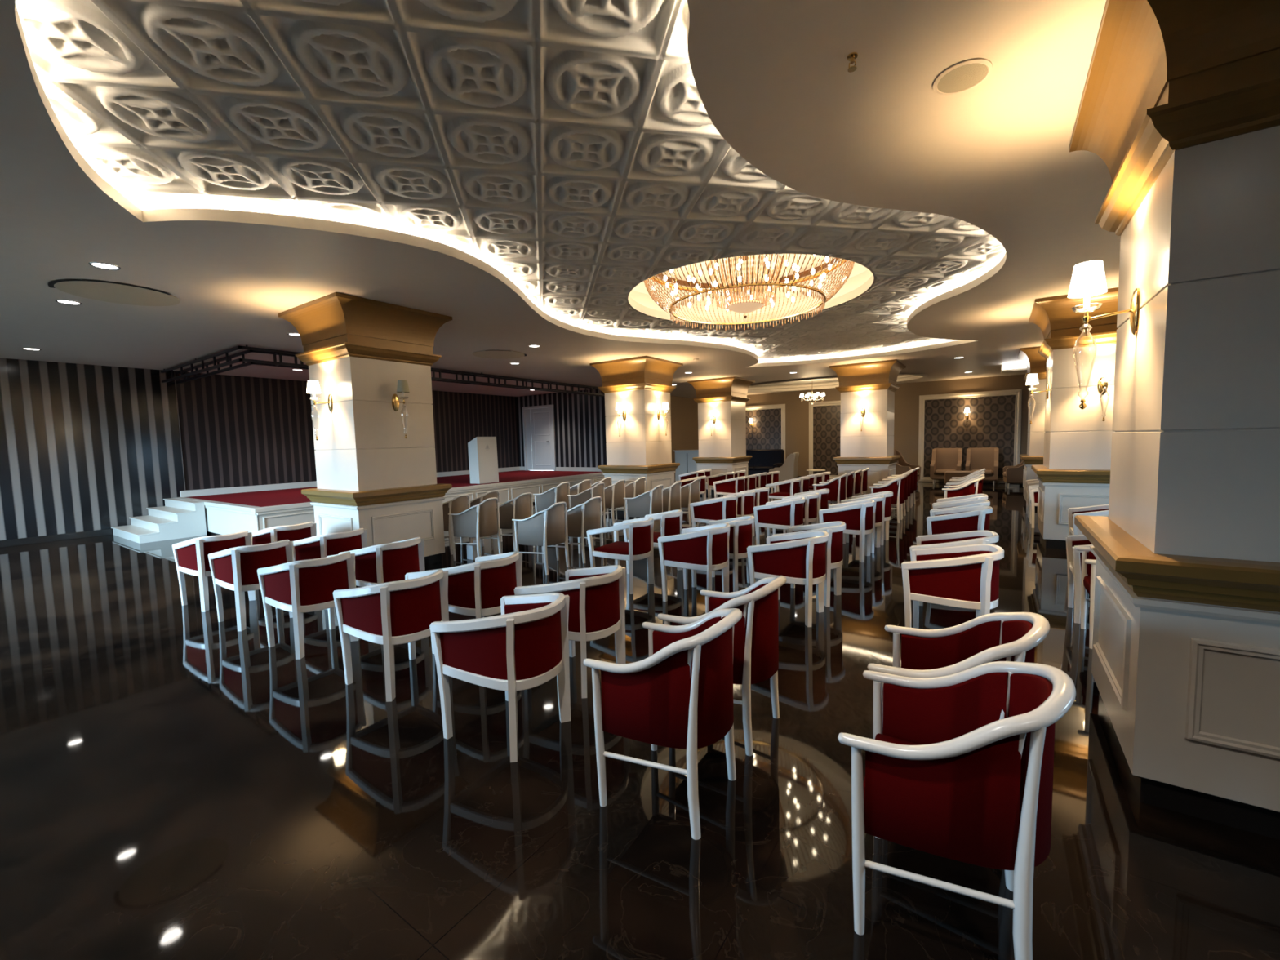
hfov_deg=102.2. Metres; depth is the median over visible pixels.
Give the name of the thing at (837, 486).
armchair
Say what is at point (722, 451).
pillar
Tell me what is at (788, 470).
armchair
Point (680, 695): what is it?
armchair
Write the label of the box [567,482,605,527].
armchair
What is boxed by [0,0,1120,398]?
ceiling
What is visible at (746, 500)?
armchair
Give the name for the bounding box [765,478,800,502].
armchair
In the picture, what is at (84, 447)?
wall
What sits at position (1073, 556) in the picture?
armchair
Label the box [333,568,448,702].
armchair
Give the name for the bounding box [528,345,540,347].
recessed light
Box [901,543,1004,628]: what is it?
armchair
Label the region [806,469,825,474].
side table
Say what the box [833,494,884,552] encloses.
armchair
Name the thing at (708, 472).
armchair
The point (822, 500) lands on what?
armchair
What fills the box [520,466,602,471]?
baseboard
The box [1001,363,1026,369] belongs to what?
diffuser
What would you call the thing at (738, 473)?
armchair
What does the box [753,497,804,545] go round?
armchair
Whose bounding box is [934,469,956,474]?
seat cushion
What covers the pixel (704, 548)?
armchair
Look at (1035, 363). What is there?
pillar
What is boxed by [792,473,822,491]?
armchair
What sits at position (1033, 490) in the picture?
armchair
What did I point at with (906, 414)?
wall
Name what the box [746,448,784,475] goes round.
sofa
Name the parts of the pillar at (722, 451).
panel frame, dado rail, moulding, panel frame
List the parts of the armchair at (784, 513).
leg, leg, panel, rail, seat frame, leg, backrest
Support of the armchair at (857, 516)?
on the floor
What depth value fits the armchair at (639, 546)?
5.70 m
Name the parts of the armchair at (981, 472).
rail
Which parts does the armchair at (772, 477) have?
panel, leg, rail, backrest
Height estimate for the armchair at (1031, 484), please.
0.783 m
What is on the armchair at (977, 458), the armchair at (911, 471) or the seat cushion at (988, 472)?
the seat cushion at (988, 472)
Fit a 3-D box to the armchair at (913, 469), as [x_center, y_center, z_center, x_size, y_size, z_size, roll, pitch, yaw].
[5.837,0.192,11.585,0.634,0.903,0.567,2,5,34]
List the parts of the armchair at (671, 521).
leg, seat frame, rail, seat, leg, backrest, leg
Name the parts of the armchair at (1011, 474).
arm, arm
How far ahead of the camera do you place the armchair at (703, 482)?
12.36 m
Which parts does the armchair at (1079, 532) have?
leg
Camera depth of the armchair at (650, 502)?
8.80 m
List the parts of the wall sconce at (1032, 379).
lamp shade, arm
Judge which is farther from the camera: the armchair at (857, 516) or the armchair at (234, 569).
the armchair at (857, 516)
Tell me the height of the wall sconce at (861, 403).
0.746 m
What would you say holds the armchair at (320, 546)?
on the floor
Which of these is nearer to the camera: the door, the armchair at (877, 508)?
the armchair at (877, 508)
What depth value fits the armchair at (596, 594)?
3.39 m
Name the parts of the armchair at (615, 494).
panel, leg, rail, backrest, leg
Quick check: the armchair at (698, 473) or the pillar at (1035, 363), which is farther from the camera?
the armchair at (698, 473)
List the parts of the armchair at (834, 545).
leg, leg, rail, leg, seat frame, backrest, leg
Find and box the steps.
[111,497,206,543]
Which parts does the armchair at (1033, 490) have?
leg, leg, rail, panel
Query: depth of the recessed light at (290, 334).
8.04 m
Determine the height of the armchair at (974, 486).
0.903 m
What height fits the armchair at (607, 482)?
0.905 m
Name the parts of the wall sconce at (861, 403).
lamp shade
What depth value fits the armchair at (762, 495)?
9.00 m
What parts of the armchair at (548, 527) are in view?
leg, panel, rail, leg, leg, backrest, leg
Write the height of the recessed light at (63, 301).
0.005 m
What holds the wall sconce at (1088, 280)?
attached to the pillar at (1180, 104)
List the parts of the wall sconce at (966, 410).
lamp shade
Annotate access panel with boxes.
[48,280,180,306]
[472,350,526,359]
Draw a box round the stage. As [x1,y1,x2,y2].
[173,470,604,535]
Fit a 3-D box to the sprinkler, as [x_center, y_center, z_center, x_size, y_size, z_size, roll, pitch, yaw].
[1.007,-1.980,2.449,0.050,0.060,0.050,2,5,34]
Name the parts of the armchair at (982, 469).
rail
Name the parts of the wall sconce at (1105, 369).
lamp shade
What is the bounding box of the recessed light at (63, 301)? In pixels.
[54,299,82,305]
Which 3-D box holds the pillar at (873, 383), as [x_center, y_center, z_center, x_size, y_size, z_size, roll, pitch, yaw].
[5.939,-1.228,13.474,1.550,3.445,1.550,2,5,34]
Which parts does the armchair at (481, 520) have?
leg, panel, rail, leg, backrest, leg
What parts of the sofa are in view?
backrest, armrest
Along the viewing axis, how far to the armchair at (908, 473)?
10.24 m
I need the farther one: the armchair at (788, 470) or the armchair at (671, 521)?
the armchair at (788, 470)
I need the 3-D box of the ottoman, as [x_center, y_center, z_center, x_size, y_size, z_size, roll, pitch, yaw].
[9.716,-0.016,15.773,0.680,0.500,0.600,2,5,34]
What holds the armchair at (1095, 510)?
on the floor
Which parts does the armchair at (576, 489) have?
panel, rail, backrest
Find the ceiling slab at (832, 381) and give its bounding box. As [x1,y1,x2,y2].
[764,381,835,386]
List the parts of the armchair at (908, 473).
rail, leg, backrest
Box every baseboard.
[0,528,113,547]
[179,466,519,497]
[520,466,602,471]
[797,475,1022,484]
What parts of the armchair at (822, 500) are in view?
rail, leg, backrest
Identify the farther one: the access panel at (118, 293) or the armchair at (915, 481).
the armchair at (915, 481)
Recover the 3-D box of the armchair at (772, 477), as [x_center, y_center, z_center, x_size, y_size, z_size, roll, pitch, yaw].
[3.365,0.155,13.675,0.651,0.783,0.576,2,5,34]
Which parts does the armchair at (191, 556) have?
leg, panel, seat frame, leg, rail, backrest, leg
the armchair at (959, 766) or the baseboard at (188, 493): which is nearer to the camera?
the armchair at (959, 766)
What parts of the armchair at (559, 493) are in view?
leg, panel, rail, leg, backrest, leg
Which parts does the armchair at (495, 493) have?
panel, leg, rail, backrest, leg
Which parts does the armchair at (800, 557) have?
leg, leg, panel, rail, seat frame, panel, leg, backrest, leg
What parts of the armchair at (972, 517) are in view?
leg, panel, rail, leg, backrest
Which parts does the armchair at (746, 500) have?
panel, rail, leg, seat frame, backrest, leg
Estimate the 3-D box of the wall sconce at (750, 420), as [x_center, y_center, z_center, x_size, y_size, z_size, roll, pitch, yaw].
[4.577,-2.151,21.192,0.156,0.746,0.273,2,5,34]
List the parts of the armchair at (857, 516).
leg, panel, rail, seat frame, leg, backrest, leg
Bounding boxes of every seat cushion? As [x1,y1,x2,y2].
[747,466,758,469]
[753,466,773,470]
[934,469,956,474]
[971,469,993,475]
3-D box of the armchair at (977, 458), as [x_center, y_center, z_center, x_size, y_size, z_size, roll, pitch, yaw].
[10.935,-0.437,16.506,0.860,1.170,0.905,2,5,34]
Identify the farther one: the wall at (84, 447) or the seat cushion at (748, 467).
the seat cushion at (748, 467)
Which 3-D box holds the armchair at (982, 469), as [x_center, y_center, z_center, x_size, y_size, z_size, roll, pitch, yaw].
[7.054,0.198,11.112,0.634,0.903,0.567,2,5,34]
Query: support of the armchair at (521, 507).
on the floor
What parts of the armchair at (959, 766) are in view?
leg, leg, seat, panel, panel, rail, post, leg, post, leg, backrest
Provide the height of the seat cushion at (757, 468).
0.100 m
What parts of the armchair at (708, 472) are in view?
backrest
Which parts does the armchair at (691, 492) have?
panel, leg, rail, backrest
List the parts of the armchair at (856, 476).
leg, backrest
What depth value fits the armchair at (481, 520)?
7.31 m
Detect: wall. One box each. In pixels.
[0,357,519,540]
[516,389,606,471]
[670,395,698,480]
[745,373,1029,476]
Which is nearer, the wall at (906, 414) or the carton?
the carton
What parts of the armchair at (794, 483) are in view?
leg, seat frame, seat, rail, leg, backrest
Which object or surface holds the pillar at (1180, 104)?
on the floor
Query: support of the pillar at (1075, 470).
on the floor
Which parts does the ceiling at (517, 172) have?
cornice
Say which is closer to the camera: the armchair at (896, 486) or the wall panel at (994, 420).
the armchair at (896, 486)
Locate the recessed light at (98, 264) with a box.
[88,262,120,270]
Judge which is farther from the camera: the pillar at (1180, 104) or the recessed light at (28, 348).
the recessed light at (28, 348)
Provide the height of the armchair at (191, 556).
0.783 m
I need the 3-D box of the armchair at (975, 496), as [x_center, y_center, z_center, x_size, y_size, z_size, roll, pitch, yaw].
[4.607,0.593,7.426,0.651,0.783,0.576,2,5,35]
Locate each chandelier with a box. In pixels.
[644,253,854,331]
[800,392,825,402]
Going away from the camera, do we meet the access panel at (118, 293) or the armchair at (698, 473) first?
the access panel at (118, 293)
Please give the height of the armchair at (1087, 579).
0.903 m
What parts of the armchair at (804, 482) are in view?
panel, rail, leg, backrest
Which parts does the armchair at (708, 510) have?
leg, seat frame, panel, rail, leg, backrest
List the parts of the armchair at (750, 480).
panel, leg, rail, backrest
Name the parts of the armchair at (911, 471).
rail, leg, backrest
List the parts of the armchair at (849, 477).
rail, leg, backrest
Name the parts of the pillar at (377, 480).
panel frame, dado rail, moulding, panel frame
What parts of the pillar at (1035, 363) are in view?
panel frame, dado rail, moulding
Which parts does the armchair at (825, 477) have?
panel, rail, backrest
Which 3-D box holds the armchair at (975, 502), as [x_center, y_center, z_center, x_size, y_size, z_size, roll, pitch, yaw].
[4.202,0.651,6.786,0.651,0.783,0.576,1,5,33]
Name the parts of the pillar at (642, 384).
panel frame, moulding, dado rail, panel frame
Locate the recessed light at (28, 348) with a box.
[21,347,41,350]
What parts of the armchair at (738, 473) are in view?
rail, backrest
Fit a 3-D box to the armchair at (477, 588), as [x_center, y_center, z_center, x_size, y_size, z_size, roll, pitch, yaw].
[-1.290,0.982,4.173,0.651,0.783,0.576,1,5,30]
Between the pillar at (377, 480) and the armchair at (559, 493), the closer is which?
the pillar at (377, 480)
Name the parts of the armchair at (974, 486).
panel, rail, leg, backrest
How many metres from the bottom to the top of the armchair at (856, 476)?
0.903 m
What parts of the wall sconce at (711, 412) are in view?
lamp shade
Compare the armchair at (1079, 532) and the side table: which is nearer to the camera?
the armchair at (1079, 532)
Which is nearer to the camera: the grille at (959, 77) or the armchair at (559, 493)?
the grille at (959, 77)
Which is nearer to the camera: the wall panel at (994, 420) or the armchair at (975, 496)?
the armchair at (975, 496)
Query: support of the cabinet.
on the floor
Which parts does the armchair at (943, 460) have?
arm, backrest, arm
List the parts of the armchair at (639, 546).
leg, seat, leg, rail, seat frame, leg, backrest, leg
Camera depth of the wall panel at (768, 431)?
20.98 m
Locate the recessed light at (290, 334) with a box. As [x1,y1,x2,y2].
[287,333,300,336]
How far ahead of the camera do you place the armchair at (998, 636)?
2.33 m
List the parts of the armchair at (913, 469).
rail, leg, backrest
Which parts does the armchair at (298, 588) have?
leg, panel, leg, seat frame, rail, backrest, leg, leg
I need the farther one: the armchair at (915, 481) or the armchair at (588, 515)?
the armchair at (915, 481)
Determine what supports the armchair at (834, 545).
on the floor
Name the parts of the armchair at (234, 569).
leg, panel, seat frame, leg, rail, backrest, leg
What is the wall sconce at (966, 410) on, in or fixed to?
attached to the wall at (906, 414)
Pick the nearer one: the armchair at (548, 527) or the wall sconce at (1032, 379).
the armchair at (548, 527)
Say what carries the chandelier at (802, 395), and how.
hanging from the ceiling at (517, 172)
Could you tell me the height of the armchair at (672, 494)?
0.905 m
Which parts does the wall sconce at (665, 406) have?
lamp shade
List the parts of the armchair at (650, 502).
leg, panel, rail, leg, backrest, leg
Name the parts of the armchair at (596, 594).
panel, rail, leg, leg, panel, seat frame, backrest, leg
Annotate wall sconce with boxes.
[306,380,333,440]
[391,379,409,438]
[615,402,626,436]
[657,402,668,435]
[708,410,715,435]
[749,418,754,436]
[857,400,865,431]
[964,408,969,431]
[1026,373,1048,424]
[1067,260,1140,409]
[1097,362,1113,421]
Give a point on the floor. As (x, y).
(176, 784)
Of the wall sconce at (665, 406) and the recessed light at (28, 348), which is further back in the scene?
the wall sconce at (665, 406)
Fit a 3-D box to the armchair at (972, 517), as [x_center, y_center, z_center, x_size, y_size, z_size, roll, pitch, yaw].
[3.842,0.703,6.211,0.651,0.783,0.576,2,5,34]
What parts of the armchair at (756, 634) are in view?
leg, leg, panel, rail, panel, post, leg, backrest, leg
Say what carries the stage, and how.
on the floor
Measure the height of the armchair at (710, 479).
0.783 m
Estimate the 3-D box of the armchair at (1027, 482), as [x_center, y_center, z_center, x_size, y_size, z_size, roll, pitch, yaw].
[7.907,0.316,10.048,0.651,0.783,0.576,2,5,34]
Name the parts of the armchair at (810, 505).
leg, rail, panel, leg, seat frame, backrest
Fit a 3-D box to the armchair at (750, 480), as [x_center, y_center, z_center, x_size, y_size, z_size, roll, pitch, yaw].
[2.504,0.261,12.549,0.651,0.783,0.576,1,5,33]
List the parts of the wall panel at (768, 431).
wallpaper panel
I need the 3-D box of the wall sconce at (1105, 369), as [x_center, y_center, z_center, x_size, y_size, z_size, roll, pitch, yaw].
[6.075,-1.141,6.757,0.156,0.746,0.273,2,5,34]
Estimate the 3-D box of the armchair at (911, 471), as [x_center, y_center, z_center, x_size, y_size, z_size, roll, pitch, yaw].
[5.458,0.245,10.999,0.634,0.903,0.567,2,5,34]
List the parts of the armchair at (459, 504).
panel, leg, rail, backrest, leg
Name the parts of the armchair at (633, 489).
panel, leg, rail, backrest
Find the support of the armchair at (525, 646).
on the floor
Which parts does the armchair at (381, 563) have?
panel, seat frame, leg, rail, backrest, leg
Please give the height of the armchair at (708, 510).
0.783 m
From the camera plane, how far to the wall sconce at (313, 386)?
6.46 m
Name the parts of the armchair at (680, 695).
leg, panel, leg, rail, panel, post, leg, backrest, leg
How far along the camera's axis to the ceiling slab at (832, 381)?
20.26 m
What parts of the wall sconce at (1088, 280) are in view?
glass dish, lamp shade, arm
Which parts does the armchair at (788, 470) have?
backrest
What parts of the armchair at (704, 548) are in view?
leg, leg, panel, rail, seat frame, leg, backrest, leg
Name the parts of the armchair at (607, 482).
rail, backrest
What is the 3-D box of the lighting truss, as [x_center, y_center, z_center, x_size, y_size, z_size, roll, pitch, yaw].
[-5.684,-2.580,14.105,4.392,0.279,10.162,2,5,34]
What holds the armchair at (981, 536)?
on the floor
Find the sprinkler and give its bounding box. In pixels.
[846,52,857,72]
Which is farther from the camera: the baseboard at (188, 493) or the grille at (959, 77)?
the baseboard at (188, 493)
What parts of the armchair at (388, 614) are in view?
leg, panel, leg, rail, seat frame, leg, backrest, leg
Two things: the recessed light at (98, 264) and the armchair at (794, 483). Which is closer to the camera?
the recessed light at (98, 264)
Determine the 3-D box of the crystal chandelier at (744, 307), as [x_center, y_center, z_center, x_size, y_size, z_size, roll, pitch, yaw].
[1.477,-2.747,7.255,2.878,0.940,2.878,2,6,42]
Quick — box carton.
[466,544,477,559]
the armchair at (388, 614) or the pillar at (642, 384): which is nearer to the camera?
the armchair at (388, 614)
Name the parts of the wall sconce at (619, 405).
lamp shade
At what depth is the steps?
10.13 m
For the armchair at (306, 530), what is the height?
0.783 m
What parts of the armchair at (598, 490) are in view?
leg, panel, rail, backrest, leg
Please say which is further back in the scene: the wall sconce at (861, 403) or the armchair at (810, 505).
the wall sconce at (861, 403)
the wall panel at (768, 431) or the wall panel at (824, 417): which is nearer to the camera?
the wall panel at (824, 417)
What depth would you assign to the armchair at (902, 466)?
16.50 m
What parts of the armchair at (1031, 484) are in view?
leg, leg, rail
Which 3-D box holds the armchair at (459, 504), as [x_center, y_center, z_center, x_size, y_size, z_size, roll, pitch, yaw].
[-2.973,0.668,8.108,0.615,0.905,0.549,1,5,25]
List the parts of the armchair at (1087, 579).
leg, rail, seat, panel, leg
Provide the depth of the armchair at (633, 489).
10.76 m
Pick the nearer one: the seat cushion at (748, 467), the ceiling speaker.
the ceiling speaker
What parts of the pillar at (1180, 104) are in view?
panel frame, dado rail, moulding, panel frame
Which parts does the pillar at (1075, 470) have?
panel frame, dado rail, moulding, panel frame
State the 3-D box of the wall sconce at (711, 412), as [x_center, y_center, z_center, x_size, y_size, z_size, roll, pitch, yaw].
[2.165,-1.698,15.469,0.156,0.746,0.273,2,5,34]
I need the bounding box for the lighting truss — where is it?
[160,345,604,396]
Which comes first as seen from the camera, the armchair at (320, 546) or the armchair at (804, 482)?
the armchair at (320, 546)
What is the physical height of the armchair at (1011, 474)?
0.950 m
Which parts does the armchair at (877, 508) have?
leg, rail, leg, leg, seat frame, backrest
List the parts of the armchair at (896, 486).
panel, rail, leg, leg, backrest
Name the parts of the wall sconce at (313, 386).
lamp shade, arm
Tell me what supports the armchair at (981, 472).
on the floor
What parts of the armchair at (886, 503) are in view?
leg, rail, leg, leg, seat frame, backrest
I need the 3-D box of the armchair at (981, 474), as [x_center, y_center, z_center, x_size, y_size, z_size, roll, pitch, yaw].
[6.111,0.325,9.728,0.634,0.903,0.567,1,5,33]
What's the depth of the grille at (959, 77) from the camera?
2.60 m
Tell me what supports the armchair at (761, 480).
on the floor
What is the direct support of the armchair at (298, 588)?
on the floor
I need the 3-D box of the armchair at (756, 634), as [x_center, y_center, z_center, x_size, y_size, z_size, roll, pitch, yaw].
[0.514,0.969,2.963,0.634,0.903,0.567,1,5,33]
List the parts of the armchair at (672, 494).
panel, leg, rail, backrest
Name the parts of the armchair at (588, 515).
leg, panel, leg, rail, leg, backrest, leg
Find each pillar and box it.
[278,292,452,565]
[589,355,683,514]
[687,376,755,493]
[829,359,906,499]
[1017,346,1046,506]
[1029,287,1118,549]
[1069,0,1279,839]
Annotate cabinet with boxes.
[673,449,698,481]
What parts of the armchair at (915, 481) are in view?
rail, leg, backrest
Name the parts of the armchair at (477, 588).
leg, panel, rail, seat frame, leg, backrest, leg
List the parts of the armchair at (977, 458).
arm, backrest, arm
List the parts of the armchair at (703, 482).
panel, rail, backrest, leg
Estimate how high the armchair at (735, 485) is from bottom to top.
0.783 m
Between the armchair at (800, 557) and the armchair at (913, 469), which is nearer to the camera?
the armchair at (800, 557)
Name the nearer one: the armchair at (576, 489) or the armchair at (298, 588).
the armchair at (298, 588)
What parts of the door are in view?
panel moulding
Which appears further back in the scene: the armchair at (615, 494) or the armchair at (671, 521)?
the armchair at (615, 494)
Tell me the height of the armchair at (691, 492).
0.905 m
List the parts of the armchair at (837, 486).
panel, rail, leg, backrest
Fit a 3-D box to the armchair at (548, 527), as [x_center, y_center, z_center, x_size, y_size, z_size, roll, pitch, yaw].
[-1.254,0.726,6.779,0.615,0.905,0.549,1,5,30]
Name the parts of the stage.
panel frame, edge trim, panel frame, panel frame, panel frame, panel frame, panel frame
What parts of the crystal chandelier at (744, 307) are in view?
bulb, lamp shade, ceiling plate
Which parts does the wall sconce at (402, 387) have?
lamp shade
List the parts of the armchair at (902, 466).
arm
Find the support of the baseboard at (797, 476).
attached to the wall at (906, 414)
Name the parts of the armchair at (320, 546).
leg, panel, leg, rail, backrest, leg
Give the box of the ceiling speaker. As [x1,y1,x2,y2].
[933,57,992,95]
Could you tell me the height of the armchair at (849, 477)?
0.903 m
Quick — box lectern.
[467,436,498,484]
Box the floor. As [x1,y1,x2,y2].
[0,480,1279,959]
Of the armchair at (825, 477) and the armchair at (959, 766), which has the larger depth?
the armchair at (825, 477)
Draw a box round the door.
[522,404,555,471]
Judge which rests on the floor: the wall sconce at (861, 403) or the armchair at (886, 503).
the armchair at (886, 503)
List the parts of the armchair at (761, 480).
panel, leg, rail, backrest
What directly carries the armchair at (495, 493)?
on the floor
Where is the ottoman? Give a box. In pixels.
[944,471,971,488]
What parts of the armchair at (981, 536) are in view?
leg, leg, panel, rail, leg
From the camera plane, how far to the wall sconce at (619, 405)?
11.39 m
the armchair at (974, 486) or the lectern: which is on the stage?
the lectern
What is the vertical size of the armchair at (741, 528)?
0.783 m
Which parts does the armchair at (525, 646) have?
leg, panel, rail, seat frame, leg, leg, panel, backrest, leg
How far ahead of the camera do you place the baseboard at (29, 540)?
9.97 m
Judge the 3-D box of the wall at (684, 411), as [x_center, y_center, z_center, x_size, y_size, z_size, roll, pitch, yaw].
[0.719,-1.627,20.153,0.200,3.497,6.448,2,5,34]
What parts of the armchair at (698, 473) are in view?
panel, rail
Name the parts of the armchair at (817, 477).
rail, seat, leg, backrest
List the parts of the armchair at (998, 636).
leg, leg, panel, panel, rail, post, post, backrest, leg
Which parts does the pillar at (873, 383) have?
panel frame, moulding, dado rail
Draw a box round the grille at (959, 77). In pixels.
[937,62,987,93]
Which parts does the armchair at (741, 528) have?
leg, leg, panel, rail, leg, seat frame, backrest, leg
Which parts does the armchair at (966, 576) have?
leg, leg, panel, panel, rail, seat frame, leg, backrest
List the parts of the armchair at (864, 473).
leg, backrest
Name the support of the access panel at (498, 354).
attached to the ceiling at (517, 172)
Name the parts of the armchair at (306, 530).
panel, leg, rail, backrest, leg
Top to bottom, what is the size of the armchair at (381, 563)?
0.783 m
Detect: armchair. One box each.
[172,530,256,612]
[208,539,293,631]
[252,521,316,545]
[257,551,359,659]
[293,528,367,609]
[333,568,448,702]
[338,537,425,586]
[423,551,522,653]
[429,592,570,762]
[442,493,472,555]
[448,497,502,560]
[460,489,502,546]
[490,492,535,551]
[511,501,569,574]
[514,564,625,698]
[533,481,569,513]
[555,496,603,563]
[564,479,591,511]
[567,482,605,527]
[583,608,742,839]
[586,517,653,594]
[589,476,612,517]
[604,480,626,524]
[614,476,645,519]
[622,509,682,573]
[623,484,663,533]
[657,523,729,601]
[657,575,786,755]
[659,481,681,526]
[675,475,706,501]
[678,470,705,496]
[680,478,701,526]
[688,468,711,494]
[689,494,737,527]
[691,515,754,591]
[706,471,734,498]
[713,475,745,497]
[720,470,746,497]
[724,490,755,536]
[728,486,769,529]
[744,474,756,490]
[746,530,829,626]
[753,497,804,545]
[755,472,767,488]
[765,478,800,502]
[766,471,779,501]
[768,452,799,481]
[770,492,818,534]
[772,520,845,606]
[776,475,809,500]
[785,488,829,533]
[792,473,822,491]
[804,471,831,501]
[812,473,848,506]
[818,499,875,562]
[820,471,854,504]
[830,469,862,504]
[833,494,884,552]
[837,661,1075,959]
[840,467,869,501]
[845,491,893,545]
[867,612,1049,726]
[868,474,907,523]
[876,472,910,519]
[877,470,913,514]
[883,468,915,510]
[891,466,919,506]
[893,449,920,480]
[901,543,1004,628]
[909,529,999,620]
[926,505,992,534]
[929,448,962,484]
[929,499,990,515]
[932,493,987,506]
[942,475,985,497]
[946,471,985,493]
[946,473,985,485]
[950,468,985,493]
[964,447,998,485]
[1002,460,1024,488]
[1025,479,1039,516]
[1026,481,1039,522]
[1028,484,1039,528]
[1065,534,1093,623]
[1067,503,1109,535]
[1075,546,1096,648]
[1076,515,1108,534]
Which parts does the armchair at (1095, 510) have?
leg, seat frame, leg, rail, panel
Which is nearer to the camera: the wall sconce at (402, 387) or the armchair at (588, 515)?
the wall sconce at (402, 387)
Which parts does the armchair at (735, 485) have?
leg, seat frame, panel, rail, leg, backrest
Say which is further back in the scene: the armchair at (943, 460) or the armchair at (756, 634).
the armchair at (943, 460)
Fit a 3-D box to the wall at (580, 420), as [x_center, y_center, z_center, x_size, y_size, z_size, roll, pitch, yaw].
[-2.828,-1.421,18.566,4.240,3.497,0.200,2,5,34]
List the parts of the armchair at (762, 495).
rail, panel, leg, backrest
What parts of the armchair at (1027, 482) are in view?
leg, rail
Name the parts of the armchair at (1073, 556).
leg, seat frame, leg, rail, panel, panel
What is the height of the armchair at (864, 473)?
0.903 m
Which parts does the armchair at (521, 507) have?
leg, panel, leg, rail, backrest, leg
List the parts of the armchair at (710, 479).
leg, panel, rail, backrest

